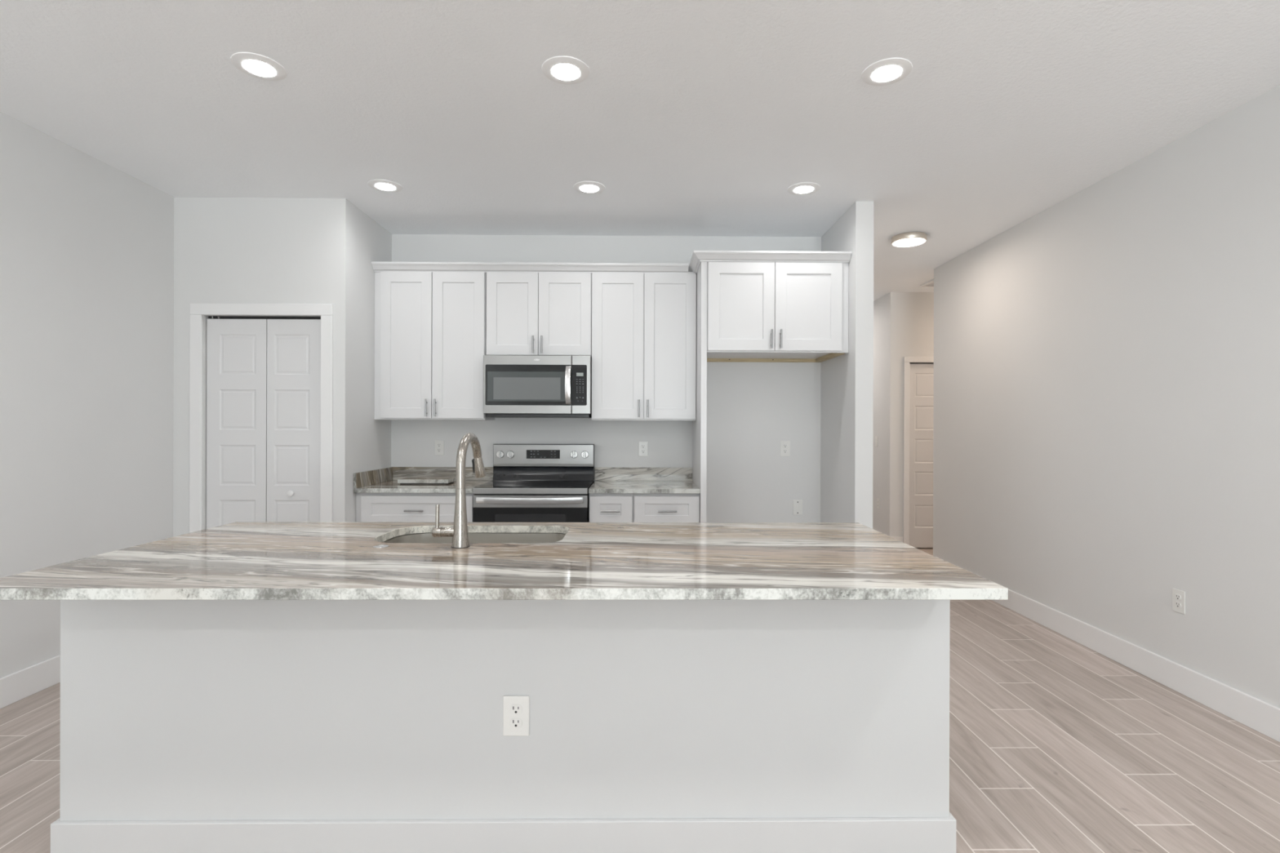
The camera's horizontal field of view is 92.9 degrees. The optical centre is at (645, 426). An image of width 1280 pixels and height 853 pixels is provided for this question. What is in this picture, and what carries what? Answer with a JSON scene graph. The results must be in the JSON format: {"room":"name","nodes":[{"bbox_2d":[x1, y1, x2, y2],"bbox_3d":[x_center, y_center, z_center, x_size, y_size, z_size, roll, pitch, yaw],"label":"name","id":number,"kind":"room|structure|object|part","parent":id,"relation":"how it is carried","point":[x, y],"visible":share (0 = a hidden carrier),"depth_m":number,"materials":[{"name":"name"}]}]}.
{"room":"kitchen","nodes":[
{"label":"kitchen","id":0,"kind":"room"},
{"bbox_2d":[0,111,228,678],"bbox_3d":[-3.037,-0.075,-1.168,0.102,2.802,11.651,0,0,-1],"label":"wall","id":1,"kind":"structure","parent":0,"point":[86,245],"depth_m":3.23,"materials":[{"name":"paint"}]},
{"bbox_2d":[0,654,60,708],"bbox_3d":[-2.979,1.257,-1.483,0.015,0.140,10.815,0,0,-1],"label":"baseboard","id":2,"kind":"structure","parent":1,"relation":"attached to","point":[15,686],"depth_m":2.99,"materials":[{"name":"paint"}]},
{"bbox_2d":[173,197,391,537],"bbox_3d":[-2.497,-0.077,4.297,1.101,2.802,0.734,0,0,-1],"label":"wall","id":3,"kind":"structure","parent":0,"point":[227,250],"depth_m":3.93,"materials":[{"name":"paint"}]},
{"bbox_2d":[189,302,333,533],"bbox_3d":[-2.476,0.266,3.921,0.909,2.116,0.018,0,0,-1],"label":"trim","id":4,"kind":"structure","parent":3,"relation":"attached to","point":[197,310],"depth_m":3.91,"materials":[{"name":"paint"}]},
{"bbox_2d":[206,315,320,528],"bbox_3d":[-2.475,0.297,3.954,0.752,2.029,0.070,0,0,-1],"label":"door","id":5,"kind":"structure","parent":3,"relation":"in","point":[264,373],"depth_m":3.96,"materials":[{"name":"paint"}]},
{"bbox_3d":[-2.293,0.433,3.939,0.040,0.040,0.036,0,0,-1],"label":"knob","id":6,"kind":"part","parent":5,"relation":"part of","materials":[{"name":"paint"}]},
{"bbox_2d":[353,466,392,488],"bbox_3d":[-1.938,0.360,4.359,0.020,0.101,0.622,0,0,-1],"label":"backsplash","id":7,"kind":"structure","parent":3,"relation":"attached to","point":[364,478],"depth_m":4.30,"materials":[{"name":"stone"}]},
{"bbox_2d":[391,234,821,522],"bbox_3d":[-0.899,-0.072,4.732,4.511,2.802,0.102,0,0,-1],"label":"wall","id":8,"kind":"structure","parent":0,"point":[752,407],"depth_m":4.70,"materials":[{"name":"paint"}]},
{"bbox_2d":[374,271,494,420],"bbox_3d":[-1.549,-0.585,4.495,0.794,1.073,0.357,0,0,-1],"label":"upper cabinet","id":9,"kind":"object","parent":8,"relation":"attached to","point":[430,328],"visible":0.99,"depth_m":4.36,"materials":[{"name":"paint"}]},
{"bbox_3d":[-1.713,-0.583,4.359,0.366,1.046,0.019,0,0,-1],"label":"door","id":10,"kind":"part","parent":9,"relation":"part of","materials":[{"name":"paint"}]},
{"bbox_3d":[-1.562,-0.134,4.334,0.012,0.126,0.036,0,0,-1],"label":"handle","id":11,"kind":"part","parent":9,"relation":"part of","materials":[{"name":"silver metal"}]},
{"bbox_3d":[-1.499,-0.134,4.335,0.012,0.126,0.036,0,0,-1],"label":"handle","id":12,"kind":"part","parent":9,"relation":"part of","materials":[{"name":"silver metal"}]},
{"bbox_3d":[-1.340,-0.581,4.363,0.371,1.046,0.019,0,0,-1],"label":"door","id":13,"kind":"part","parent":9,"relation":"part of","materials":[{"name":"paint"}]},
{"bbox_2d":[371,250,852,273],"bbox_3d":[-0.290,-1.134,4.345,3.306,0.060,0.682,0,0,-1],"label":"crown molding","id":14,"kind":"structure","parent":9,"relation":"attached to","point":[462,267],"depth_m":4.33,"materials":[{"name":"paint"}]},
{"bbox_2d":[434,440,444,455],"bbox_3d":[-1.582,0.163,4.670,0.071,0.114,0.008,0,0,-1],"label":"wall outlet","id":15,"kind":"object","parent":8,"relation":"attached to","point":[438,444],"visible":1,"depth_m":4.67,"materials":[{"name":"plastic"}]},
{"bbox_2d":[392,466,493,480],"bbox_3d":[-1.544,0.361,4.664,0.772,0.101,0.020,0,0,-1],"label":"backsplash","id":16,"kind":"structure","parent":8,"relation":"attached to","point":[398,473],"depth_m":4.65,"materials":[{"name":"stone"}]},
{"bbox_2d":[485,272,591,357],"bbox_3d":[-0.767,-0.814,4.503,0.756,0.611,0.357,0,0,-1],"label":"upper cabinet","id":17,"kind":"object","parent":8,"relation":"attached to","point":[528,313],"visible":0.92,"depth_m":4.36,"materials":[{"name":"paint"}]},
{"bbox_3d":[-0.955,-0.808,4.367,0.371,0.590,0.019,0,0,-1],"label":"door","id":18,"kind":"part","parent":17,"relation":"part of","materials":[{"name":"paint"}]},
{"bbox_3d":[-0.801,-0.585,4.342,0.012,0.126,0.036,0,0,-1],"label":"handle","id":19,"kind":"part","parent":17,"relation":"part of","materials":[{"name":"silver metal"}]},
{"bbox_2d":[483,355,591,417],"bbox_3d":[-0.767,-0.284,4.461,0.754,0.438,0.438,0,0,-1],"label":"microwave oven","id":20,"kind":"object","parent":17,"relation":"attached to","point":[515,386],"visible":0.99,"depth_m":4.29,"materials":[{"name":"silver metal"}]},
{"bbox_3d":[-0.825,-0.293,4.288,0.603,0.287,0.002,0,0,-1],"label":"door glass","id":21,"kind":"part","parent":20,"relation":"part of","materials":[{"name":"black glass"}]},
{"bbox_3d":[-0.543,-0.291,4.261,0.041,0.269,0.032,0,0,-1],"label":"door handle","id":22,"kind":"part","parent":20,"relation":"part of","materials":[{"name":"silver metal"}]},
{"bbox_3d":[-0.453,-0.295,4.310,0.130,0.412,0.036,0,0,-1],"label":"control panel","id":23,"kind":"part","parent":20,"relation":"part of","materials":[{"name":"silver metal"}]},
{"bbox_3d":[-0.739,-0.585,4.343,0.012,0.126,0.036,0,0,-1],"label":"handle","id":24,"kind":"part","parent":17,"relation":"part of","materials":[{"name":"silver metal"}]},
{"bbox_3d":[-0.579,-0.807,4.371,0.373,0.590,0.019,0,0,-1],"label":"door","id":25,"kind":"part","parent":17,"relation":"part of","materials":[{"name":"paint"}]},
{"bbox_2d":[638,441,648,456],"bbox_3d":[-0.016,0.173,4.687,0.071,0.114,0.008,0,0,-1],"label":"wall outlet","id":26,"kind":"object","parent":8,"relation":"attached to","point":[642,446],"visible":1,"depth_m":4.68,"materials":[{"name":"plastic"}]},
{"bbox_2d":[594,466,692,480],"bbox_3d":[-0.014,0.366,4.681,0.750,0.101,0.020,0,0,-1],"label":"backsplash","id":27,"kind":"structure","parent":8,"relation":"attached to","point":[602,473],"depth_m":4.67,"materials":[{"name":"stone"}]},
{"bbox_2d":[591,271,696,421],"bbox_3d":[-0.011,-0.581,4.512,0.753,1.073,0.357,0,0,-1],"label":"upper cabinet","id":28,"kind":"object","parent":8,"relation":"attached to","point":[644,325],"visible":1,"depth_m":4.37,"materials":[{"name":"paint"}]},
{"bbox_3d":[-0.198,-0.578,4.376,0.371,1.046,0.019,0,0,-1],"label":"door","id":29,"kind":"part","parent":28,"relation":"part of","materials":[{"name":"paint"}]},
{"bbox_3d":[-0.044,-0.129,4.351,0.012,0.126,0.036,0,0,-1],"label":"handle","id":30,"kind":"part","parent":28,"relation":"part of","materials":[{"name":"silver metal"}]},
{"bbox_3d":[0.018,-0.129,4.352,0.012,0.126,0.036,0,0,-1],"label":"handle","id":31,"kind":"part","parent":28,"relation":"part of","materials":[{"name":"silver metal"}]},
{"bbox_3d":[0.177,-0.577,4.380,0.373,1.046,0.019,0,0,-1],"label":"door","id":32,"kind":"part","parent":28,"relation":"part of","materials":[{"name":"paint"}]},
{"bbox_2d":[706,262,848,362],"bbox_3d":[0.886,-0.805,4.363,0.951,0.615,0.675,0,0,-1],"label":"upper cabinet","id":33,"kind":"object","parent":8,"relation":"attached to","point":[757,312],"visible":0.97,"depth_m":4.07,"materials":[{"name":"paint"}]},
{"bbox_3d":[0.641,-0.803,4.067,0.446,0.590,0.019,0,0,-1],"label":"door","id":34,"kind":"part","parent":33,"relation":"part of","materials":[{"name":"paint"}]},
{"bbox_3d":[0.840,-0.582,4.043,0.012,0.126,0.036,0,0,-1],"label":"handle","id":35,"kind":"part","parent":33,"relation":"part of","materials":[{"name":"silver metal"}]},
{"bbox_3d":[0.901,-0.582,4.044,0.012,0.126,0.036,0,0,-1],"label":"handle","id":36,"kind":"part","parent":33,"relation":"part of","materials":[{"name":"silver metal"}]},
{"bbox_3d":[1.092,-0.802,4.073,0.448,0.590,0.019,0,0,-1],"label":"door","id":37,"kind":"part","parent":33,"relation":"part of","materials":[{"name":"paint"}]},
{"bbox_2d":[780,440,790,456],"bbox_3d":[1.080,0.171,4.699,0.077,0.120,0.008,0,0,-1],"label":"wall outlet","id":38,"kind":"object","parent":8,"relation":"attached to","point":[784,445],"visible":1,"depth_m":4.70,"materials":[{"name":"plastic"}]},
{"bbox_2d":[792,499,802,515],"bbox_3d":[1.177,0.626,4.702,0.072,0.117,0.007,0,0,-1],"label":"blank wall plate","id":39,"kind":"object","parent":8,"relation":"attached to","point":[797,504],"visible":1,"depth_m":4.70,"materials":[{"name":"plastic"}]},
{"bbox_2d":[0,0,1279,301],"bbox_3d":[1.288,-1.515,0.966,8.791,0.102,15.824,0,0,-1],"label":"ceiling","id":40,"kind":"structure","parent":0,"point":[693,117],"depth_m":2.73,"materials":[{"name":"paint"}]},
{"bbox_2d":[230,52,287,80],"bbox_3d":[-1.581,-1.466,2.491,0.196,0.014,0.196,0,0,-1],"label":"recessed light","id":41,"kind":"object","parent":40,"relation":"in","point":[253,64],"visible":1,"depth_m":2.47,"materials":[{"name":"white plastic"}]},
{"bbox_2d":[368,179,402,192],"bbox_3d":[-1.592,-1.467,3.725,0.196,0.014,0.196,0,0,-1],"label":"recessed light","id":42,"kind":"object","parent":40,"relation":"in","point":[384,185],"visible":1,"depth_m":3.70,"materials":[{"name":"white plastic"}]},
{"bbox_2d":[542,56,589,84],"bbox_3d":[-0.329,-1.462,2.510,0.196,0.014,0.196,0,0,-1],"label":"recessed light","id":43,"kind":"object","parent":40,"relation":"in","point":[560,69],"visible":1,"depth_m":2.49,"materials":[{"name":"white plastic"}]},
{"bbox_2d":[573,181,604,194],"bbox_3d":[-0.345,-1.463,3.742,0.196,0.014,0.196,0,0,-1],"label":"recessed light","id":44,"kind":"object","parent":40,"relation":"in","point":[584,187],"visible":1,"depth_m":3.72,"materials":[{"name":"white plastic"}]},
{"bbox_2d":[787,182,820,195],"bbox_3d":[0.976,-1.459,3.749,0.196,0.014,0.196,0,0,-1],"label":"recessed light","id":45,"kind":"object","parent":40,"relation":"in","point":[805,188],"visible":1,"depth_m":3.73,"materials":[{"name":"white plastic"}]},
{"bbox_2d":[861,57,912,85],"bbox_3d":[0.997,-1.458,2.515,0.196,0.014,0.196,0,0,-1],"label":"recessed light","id":46,"kind":"object","parent":40,"relation":"in","point":[888,71],"visible":1,"depth_m":2.50,"materials":[{"name":"white plastic"}]},
{"bbox_2d":[891,231,927,247],"bbox_3d":[2.035,-1.439,4.696,0.254,0.049,0.254,0,0,-1],"label":"flush ceiling light","id":47,"kind":"object","parent":40,"relation":"attached to","point":[910,238],"visible":1,"depth_m":4.63,"materials":[{"name":"silver metal"}]},
{"bbox_2d":[892,237,925,247],"bbox_3d":[2.035,-1.420,4.696,0.237,0.010,0.237,0,0,-1],"label":"diffuser","id":48,"kind":"object","parent":47,"relation":"attached to","point":[896,242],"depth_m":4.67,"materials":[{"name":"white"}]},
{"bbox_2d":[920,279,933,286],"bbox_3d":[3.112,-1.454,6.041,0.518,0.015,0.533,0,0,-1],"label":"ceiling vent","id":49,"kind":"object","parent":40,"relation":"in","point":[931,283],"visible":0.13,"depth_m":6.20,"materials":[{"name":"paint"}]},
{"bbox_2d":[0,547,1279,852],"bbox_3d":[1.279,1.363,0.968,8.791,0.051,15.824,0,0,-1],"label":"floor","id":50,"kind":"structure","parent":0,"point":[1057,744],"depth_m":2.45,"materials":[{"name":"brown wood"}]},
{"bbox_2d":[355,493,475,522],"bbox_3d":[-1.554,0.885,4.356,0.790,0.883,0.637,0,0,-1],"label":"base cabinet","id":51,"kind":"object","parent":50,"relation":"on","point":[370,507],"visible":0.23,"depth_m":4.08,"materials":[{"name":"paint"}]},
{"bbox_3d":[-1.542,0.562,4.056,0.126,0.012,0.036,0,0,-1],"label":"handle","id":52,"kind":"part","parent":51,"relation":"part of","materials":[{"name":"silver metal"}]},
{"bbox_2d":[353,480,490,493],"bbox_3d":[-1.552,0.428,4.363,0.792,0.030,0.622,0,0,-1],"label":"countertop","id":53,"kind":"structure","parent":51,"relation":"on","point":[390,486],"depth_m":4.09,"materials":[{"name":"stone"}]},
{"bbox_2d":[397,477,455,484],"bbox_3d":[-1.584,0.395,4.423,0.358,0.036,0.193,0,0,-1],"label":"stone offcut","id":54,"kind":"object","parent":53,"relation":"on","point":[406,480],"visible":0.82,"depth_m":4.33,"materials":[{"name":"stone"}]},
{"bbox_2d":[50,600,956,852],"bbox_3d":[-0.420,0.890,2.235,2.725,0.883,0.805,0,0,-1],"label":"kitchen island","id":55,"kind":"object","parent":50,"relation":"on","point":[187,726],"visible":0.73,"depth_m":1.85,"materials":[{"name":"paint"}]},
{"bbox_3d":[-0.421,1.262,2.235,2.725,0.140,0.805,0,0,-1],"label":"baseboard","id":56,"kind":"part","parent":55,"relation":"part of","materials":[{"name":"paint"}]},
{"bbox_2d":[0,521,1008,599],"bbox_3d":[-0.414,0.433,2.110,2.708,0.030,1.080,0,0,-1],"label":"island countertop","id":57,"kind":"structure","parent":55,"relation":"on","point":[237,560],"depth_m":1.79,"materials":[{"name":"stone"}]},
{"bbox_2d":[373,544,388,548],"bbox_3d":[-0.914,0.414,2.103,0.050,0.004,0.050,0,0,-1],"label":"button","id":58,"kind":"object","parent":57,"relation":"on","point":[379,546],"visible":1,"depth_m":2.10,"materials":[{"name":"silver metal"}]},
{"bbox_2d":[431,432,486,548],"bbox_3d":[-0.672,0.219,2.211,0.129,0.394,0.266,0,0,-1],"label":"kitchen faucet","id":59,"kind":"object","parent":57,"relation":"on","point":[459,533],"visible":1,"depth_m":2.10,"materials":[{"name":"metal"}]},
{"bbox_3d":[-0.720,0.312,2.106,0.014,0.083,0.013,0,0,-1],"label":"lever","id":60,"kind":"part","parent":59,"relation":"part of","materials":[{"name":"silver metal"}]},
{"bbox_3d":[-0.675,0.366,2.109,0.054,0.034,0.034,0,0,-1],"label":"valve arm","id":61,"kind":"part","parent":59,"relation":"part of","materials":[{"name":"silver metal"}]},
{"bbox_3d":[-0.638,0.118,2.207,0.032,0.192,0.229,0,0,1],"label":"spout","id":62,"kind":"part","parent":59,"relation":"part of","materials":[{"name":"silver metal"}]},
{"bbox_2d":[382,533,565,543],"bbox_3d":[-0.661,0.559,2.364,0.747,0.223,0.429,0,0,-1],"label":"sink","id":63,"kind":"object","parent":57,"relation":"in","point":[474,538],"visible":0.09,"depth_m":2.56,"materials":[{"name":"silver metal"}]},
{"bbox_2d":[502,695,529,736],"bbox_3d":[-0.392,0.877,1.844,0.080,0.121,0.008,0,0,-1],"label":"wall outlet","id":64,"kind":"object","parent":55,"relation":"attached to","point":[516,708],"visible":1,"depth_m":1.84,"materials":[{"name":"plastic"}]},
{"bbox_2d":[509,718,522,728],"bbox_3d":[-0.392,0.898,1.841,0.039,0.030,0.003,0,0,-1],"label":"receptacle","id":65,"kind":"object","parent":64,"relation":"attached to","point":[513,722],"depth_m":1.84,"materials":[{"name":"plastic"}]},
{"bbox_2d":[509,704,522,714],"bbox_3d":[-0.392,0.857,1.841,0.039,0.030,0.003,0,0,-1],"label":"receptacle","id":66,"kind":"object","parent":64,"relation":"attached to","point":[513,708],"depth_m":1.84,"materials":[{"name":"plastic"}]},
{"bbox_2d":[472,444,594,522],"bbox_3d":[-0.770,0.732,4.332,0.762,1.194,0.684,0,0,-1],"label":"electric range","id":67,"kind":"object","parent":50,"relation":"on","point":[531,482],"visible":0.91,"depth_m":4.22,"materials":[{"name":"silver metal"}]},
{"bbox_3d":[-1.095,0.210,4.590,0.058,0.058,0.022,0,0,-1],"label":"control knob","id":68,"kind":"part","parent":67,"relation":"part of","materials":[{"name":"silver metal"}]},
{"bbox_3d":[-1.017,0.211,4.591,0.058,0.058,0.022,0,0,-1],"label":"control knob","id":69,"kind":"part","parent":67,"relation":"part of","materials":[{"name":"silver metal"}]},
{"bbox_3d":[-0.764,0.488,4.008,0.704,0.048,0.036,0,0,-1],"label":"door handle","id":70,"kind":"part","parent":67,"relation":"part of","materials":[{"name":"silver metal"}]},
{"bbox_3d":[-0.766,0.499,4.065,0.760,0.080,0.043,0,0,-1],"label":"oven door","id":71,"kind":"part","parent":67,"relation":"part of","materials":[{"name":"silver metal"}]},
{"bbox_3d":[-0.767,0.814,4.066,0.760,0.548,0.041,0,0,-1],"label":"door glass","id":72,"kind":"part","parent":67,"relation":"part of","materials":[{"name":"black glass"}]},
{"bbox_3d":[-0.766,0.430,4.053,0.762,0.039,0.020,0,0,-1],"label":"trim","id":73,"kind":"part","parent":67,"relation":"part of","materials":[{"name":"silver metal"}]},
{"bbox_2d":[473,480,593,488],"bbox_3d":[-0.769,0.411,4.328,0.762,0.005,0.544,0,0,-1],"label":"cooktop","id":74,"kind":"object","parent":67,"relation":"in","point":[492,484],"depth_m":4.28,"materials":[{"name":"black glass"}]},
{"bbox_2d":[530,450,555,457],"bbox_3d":[-0.773,0.210,4.600,0.191,0.050,0.001,0,0,-1],"label":"display","id":75,"kind":"object","parent":67,"relation":"attached to","point":[534,454],"depth_m":4.60,"materials":[{"name":"black glass"}]},
{"bbox_3d":[-0.539,0.212,4.596,0.058,0.058,0.022,0,0,-1],"label":"control knob","id":76,"kind":"part","parent":67,"relation":"part of","materials":[{"name":"silver metal"}]},
{"bbox_3d":[-0.457,0.212,4.597,0.058,0.058,0.022,0,0,-1],"label":"control knob","id":77,"kind":"part","parent":67,"relation":"part of","materials":[{"name":"silver metal"}]},
{"bbox_2d":[588,493,633,522],"bbox_3d":[-0.235,0.889,4.371,0.298,0.883,0.637,0,0,-1],"label":"base cabinet","id":78,"kind":"object","parent":50,"relation":"on","point":[603,507],"visible":0.37,"depth_m":4.09,"materials":[{"name":"paint"}]},
{"bbox_3d":[-0.233,0.566,4.070,0.126,0.012,0.036,0,0,-1],"label":"handle","id":79,"kind":"part","parent":78,"relation":"part of","materials":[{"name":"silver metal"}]},
{"bbox_2d":[633,493,699,522],"bbox_3d":[0.139,0.890,4.375,0.448,0.883,0.637,0,0,-1],"label":"base cabinet","id":80,"kind":"object","parent":50,"relation":"on","point":[647,507],"visible":0.29,"depth_m":4.09,"materials":[{"name":"paint"}]},
{"bbox_2d":[588,480,700,493],"bbox_3d":[-0.009,0.432,4.380,0.746,0.030,0.622,0,0,-1],"label":"countertop","id":81,"kind":"structure","parent":80,"relation":"on","point":[597,486],"depth_m":4.19,"materials":[{"name":"stone"}]},
{"bbox_3d":[0.148,0.568,4.074,0.126,0.012,0.036,0,0,-1],"label":"handle","id":82,"kind":"part","parent":80,"relation":"part of","materials":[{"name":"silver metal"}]},
{"bbox_2d":[692,262,706,522],"bbox_3d":[0.387,0.113,4.382,0.040,2.438,0.627,0,0,-1],"label":"cabinet end panel","id":83,"kind":"object","parent":50,"relation":"on","point":[700,424],"visible":0.44,"depth_m":4.07,"materials":[{"name":"paint"}]},
{"bbox_2d":[820,200,873,528],"bbox_3d":[1.397,-0.067,6.369,0.117,2.802,4.821,0,0,-1],"label":"wall partition","id":84,"kind":"structure","parent":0,"point":[846,397],"depth_m":4.01,"materials":[{"name":"paint"}]},
{"bbox_2d":[872,292,933,536],"bbox_3d":[4.077,-0.059,7.723,2.850,2.802,2.172,0,0,-1],"label":"wall","id":85,"kind":"structure","parent":0,"point":[904,322],"depth_m":6.62,"materials":[{"name":"paint"}]},
{"bbox_2d":[875,436,877,446],"bbox_3d":[2.655,0.172,6.990,0.009,0.117,0.072,0,0,-1],"label":"light switch","id":86,"kind":"object","parent":85,"relation":"attached to","point":[876,437],"visible":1,"depth_m":6.98,"materials":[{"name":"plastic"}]},
{"bbox_2d":[876,498,879,509],"bbox_3d":[2.654,0.880,6.927,0.008,0.114,0.071,0,0,-1],"label":"wall outlet","id":87,"kind":"object","parent":85,"relation":"attached to","point":[877,500],"visible":1,"depth_m":6.91,"materials":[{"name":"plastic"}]},
{"bbox_2d":[902,356,933,545],"bbox_3d":[3.276,0.291,6.620,0.935,2.098,0.018,0,0,-1],"label":"trim","id":88,"kind":"structure","parent":85,"relation":"attached to","point":[907,360],"depth_m":6.61,"materials":[{"name":"paint"}]},
{"bbox_2d":[909,364,933,547],"bbox_3d":[3.275,0.321,6.670,0.803,2.012,0.033,0,0,-1],"label":"door","id":89,"kind":"structure","parent":85,"relation":"in","point":[921,375],"depth_m":6.65,"materials":[{"name":"paint"}]},
{"bbox_2d":[909,84,1279,708],"bbox_3d":[3.539,-0.056,0.992,4.280,2.802,15.824,0,0,-1],"label":"wall","id":90,"kind":"structure","parent":0,"point":[1106,406],"depth_m":3.34,"materials":[{"name":"paint"}]},
{"bbox_2d":[890,536,1279,742],"bbox_3d":[4.141,1.276,1.000,2.865,0.140,15.621,0,0,-1],"label":"baseboard","id":91,"kind":"structure","parent":90,"relation":"attached to","point":[1262,717],"depth_m":3.17,"materials":[{"name":"paint"}]},
{"bbox_2d":[1172,588,1185,614],"bbox_3d":[2.697,0.883,3.076,0.008,0.114,0.071,0,0,-1],"label":"wall outlet","id":92,"kind":"object","parent":90,"relation":"attached to","point":[1178,596],"visible":1,"depth_m":3.07,"materials":[{"name":"plastic"}]},
{"bbox_2d":[1174,601,1181,608],"bbox_3d":[2.694,0.902,3.076,0.003,0.028,0.035,0,0,-1],"label":"receptacle","id":93,"kind":"object","parent":92,"relation":"attached to","point":[1177,604],"depth_m":3.08,"materials":[{"name":"plastic"}]},
{"bbox_2d":[1174,594,1181,600],"bbox_3d":[2.695,0.864,3.076,0.003,0.028,0.035,0,0,-1],"label":"receptacle","id":94,"kind":"object","parent":92,"relation":"attached to","point":[1177,597],"depth_m":3.08,"materials":[{"name":"plastic"}]}
]}

